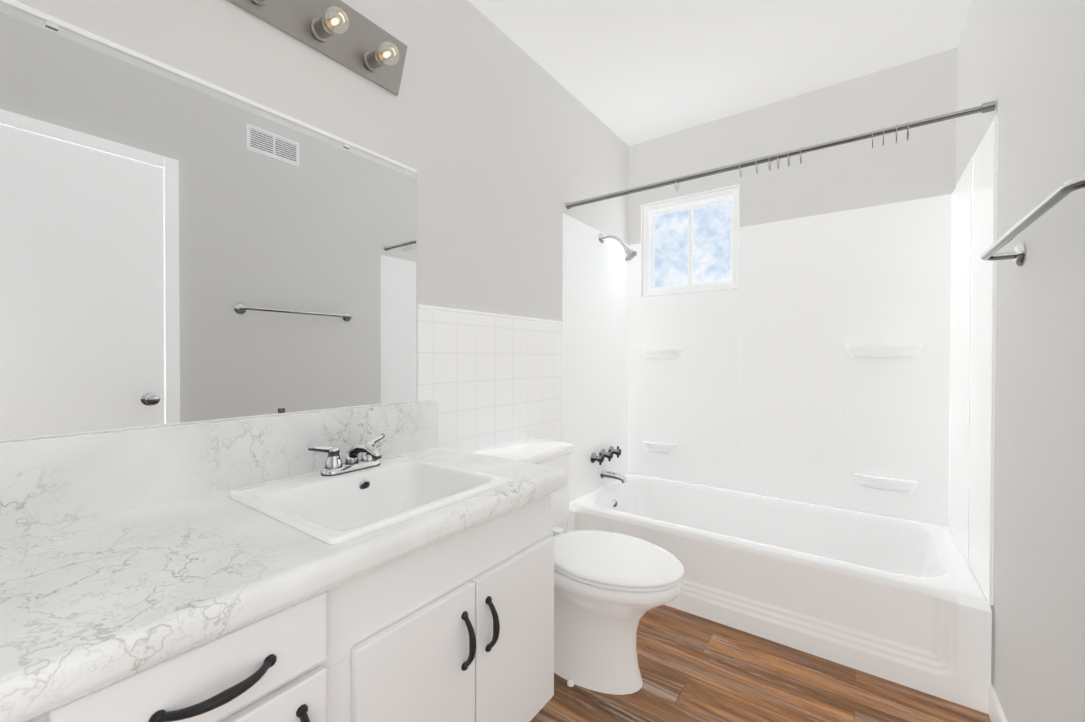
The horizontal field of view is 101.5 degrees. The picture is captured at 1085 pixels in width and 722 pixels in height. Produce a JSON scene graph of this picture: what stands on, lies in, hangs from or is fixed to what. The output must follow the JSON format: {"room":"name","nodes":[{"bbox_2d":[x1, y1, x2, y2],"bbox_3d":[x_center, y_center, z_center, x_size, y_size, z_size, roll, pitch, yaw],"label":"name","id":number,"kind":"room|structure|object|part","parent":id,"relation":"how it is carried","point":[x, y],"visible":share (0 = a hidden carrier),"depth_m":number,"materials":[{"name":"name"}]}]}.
{"room":"bathroom","nodes":[
{"label":"bathroom","id":0,"kind":"room"},
{"bbox_2d":[0,0,628,496],"bbox_3d":[-0.412,-0.161,1.635,0.120,2.438,3.377,0,1,36],"label":"wall","id":1,"kind":"structure","parent":0,"point":[496,138],"depth_m":1.63,"materials":[{"name":"white paint"}]},
{"bbox_2d":[0,0,416,441],"bbox_3d":[-0.841,-0.250,0.928,0.009,0.782,1.410,0,1,36],"label":"mirror","id":2,"kind":"object","parent":1,"relation":"attached to","point":[178,247],"visible":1,"depth_m":0.97,"materials":[{"name":"clear glass"}]},
{"bbox_2d":[0,400,437,535],"bbox_3d":[-0.824,0.224,0.947,0.020,0.162,1.530,0,1,36],"label":"backsplash","id":3,"kind":"structure","parent":1,"relation":"attached to","point":[44,483],"depth_m":0.95,"materials":[{"name":"white stone"}]},
{"bbox_2d":[227,0,407,95],"bbox_3d":[-0.617,-0.926,1.117,0.142,0.138,0.686,0,1,36],"label":"sconce","id":4,"kind":"object","parent":1,"relation":"attached to","point":[344,34],"visible":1,"depth_m":1.25,"materials":[{"name":"silver metal"}]},
{"bbox_2d":[416,308,561,451],"bbox_3d":[-0.168,0.437,1.871,0.008,1.240,0.887,0,1,36],"label":"wall tile","id":5,"kind":"structure","parent":1,"relation":"attached to","point":[485,381],"depth_m":1.79,"materials":[{"name":"white tile"}]},
{"bbox_2d":[417,304,561,323],"bbox_3d":[-0.165,-0.189,1.865,0.011,0.012,0.887,0,1,36],"label":"trim","id":6,"kind":"structure","parent":1,"relation":"attached to","point":[476,312],"depth_m":1.76,"materials":[{"name":"white ceramic"}]},
{"bbox_2d":[566,101,994,208],"bbox_3d":[0.758,-0.773,1.814,1.551,0.063,0.040,0,1,36],"label":"shower rail","id":7,"kind":"object","parent":1,"relation":"attached to","point":[986,107],"visible":1,"depth_m":1.67,"materials":[{"name":"metal"}]},
{"bbox_2d":[468,0,970,145],"bbox_3d":[0.271,-1.414,1.133,1.799,0.080,3.377,0,1,36],"label":"ceiling","id":8,"kind":"structure","parent":0,"point":[630,72],"depth_m":1.94,"materials":[{"name":"white paint"}]},
{"bbox_2d":[530,604,990,721],"bbox_3d":[0.266,1.094,1.154,1.799,0.060,3.377,0,1,36],"label":"floor","id":9,"kind":"structure","parent":0,"point":[694,668],"depth_m":1.43,"materials":[{"name":"brown wood"}]},
{"bbox_2d":[12,484,566,721],"bbox_3d":[-0.604,0.714,0.786,0.572,0.702,1.522,0,1,36],"label":"bathroom vanity","id":10,"kind":"object","parent":9,"relation":"on","point":[389,563],"depth_m":0.82,"materials":[{"name":"white painted wood"},{"name":"marble"},{"name":"black metal"}]},
{"bbox_2d":[0,444,566,721],"bbox_3d":[-0.605,0.335,0.790,0.560,0.056,1.530,0,1,36],"label":"countertop","id":11,"kind":"structure","parent":10,"relation":"on","point":[84,604],"depth_m":0.63,"materials":[{"name":"white stone"}]},
{"bbox_2d":[304,432,391,475],"bbox_3d":[-0.476,0.277,1.171,0.151,0.130,0.220,0,1,36],"label":"faucet","id":12,"kind":"object","parent":11,"relation":"on","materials":[{"name":"silver metal"}]},
{"bbox_2d":[224,452,515,559],"bbox_3d":[-0.397,0.358,1.058,0.452,0.126,0.463,0,1,36],"label":"sink","id":13,"kind":"object","parent":11,"relation":"in","point":[406,499],"depth_m":1.07,"materials":[{"name":"white ceramic"}]},
{"bbox_3d":[-0.429,0.665,0.648,0.020,0.602,1.504,0,1,36],"label":"frame","id":14,"kind":"part","parent":10,"relation":"part of","materials":[{"name":"white wood"}]},
{"bbox_2d":[471,438,683,694],"bbox_3d":[0.128,0.704,1.604,0.775,0.712,0.533,0,1,36],"label":"toilet","id":15,"kind":"object","parent":9,"relation":"on","point":[611,589],"visible":0.62,"depth_m":1.44,"materials":[{"name":"white ceramic"}]},
{"bbox_3d":[-0.100,0.523,1.738,0.247,0.353,0.486,0,1,36],"label":"tank","id":16,"kind":"part","parent":15,"relation":"part of","materials":[{"name":"white ceramic"}]},
{"bbox_3d":[0.205,0.871,1.520,0.536,0.378,0.362,0,1,36],"label":"bowl","id":17,"kind":"part","parent":15,"relation":"part of","materials":[{"name":"white ceramic"}]},
{"bbox_3d":[0.213,0.663,1.513,0.531,0.036,0.368,0,1,36],"label":"seat","id":18,"kind":"part","parent":15,"relation":"part of","materials":[{"name":"white plastic"}]},
{"bbox_2d":[562,116,997,713],"bbox_3d":[0.955,0.039,2.095,1.555,2.037,0.788,0,1,36],"label":"bathtub","id":19,"kind":"object","parent":9,"relation":"on","point":[790,440],"visible":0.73,"depth_m":2.13,"materials":[{"name":"white plastic"}]},
{"bbox_3d":[0.859,-0.695,2.637,0.582,0.579,0.014,0,1,36],"label":"window trim","id":20,"kind":"part","parent":19,"relation":"part of","materials":[{"name":"white plastic"}]},
{"bbox_2d":[629,48,956,526],"bbox_3d":[1.222,-0.165,2.463,1.559,2.438,0.120,0,1,36],"label":"wall","id":21,"kind":"structure","parent":0,"point":[920,163],"depth_m":2.24,"materials":[{"name":"white paint"}]},
{"bbox_2d":[643,187,737,294],"bbox_3d":[0.893,-0.696,2.683,0.566,0.563,0.088,0,1,36],"label":"window","id":22,"kind":"structure","parent":21,"relation":"in","point":[711,243],"depth_m":2.69,"materials":[{"name":"glass"}]},
{"bbox_3d":[0.902,-0.696,2.696,0.506,0.503,0.029,0,1,36],"label":"window sash","id":23,"kind":"part","parent":22,"relation":"part of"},
{"bbox_3d":[0.917,-0.696,2.717,0.506,0.503,0.004,0,1,36],"label":"glass","id":24,"kind":"part","parent":22,"relation":"part of","materials":[{"name":"blue glass"}]},
{"bbox_2d":[955,0,1084,721],"bbox_3d":[0.949,-0.150,0.652,0.120,2.438,3.377,0,1,36],"label":"wall","id":25,"kind":"structure","parent":0,"point":[1021,63],"depth_m":1.02,"materials":[{"name":"white paint"}]},
{"bbox_2d":[988,683,1006,721],"bbox_3d":[0.669,1.028,0.392,0.013,0.085,2.376,0,1,36],"label":"baseboard","id":26,"kind":"structure","parent":25,"relation":"attached to","point":[995,712],"depth_m":1.28,"materials":[{"name":"white wood"}]},
{"bbox_2d":[980,175,1084,265],"bbox_3d":[0.999,-0.269,0.894,0.079,0.060,0.680,0,1,36],"label":"towel rail","id":27,"kind":"object","parent":25,"relation":"attached to","point":[1058,194],"visible":1,"depth_m":0.85,"materials":[{"name":"silver metal"}]}
]}

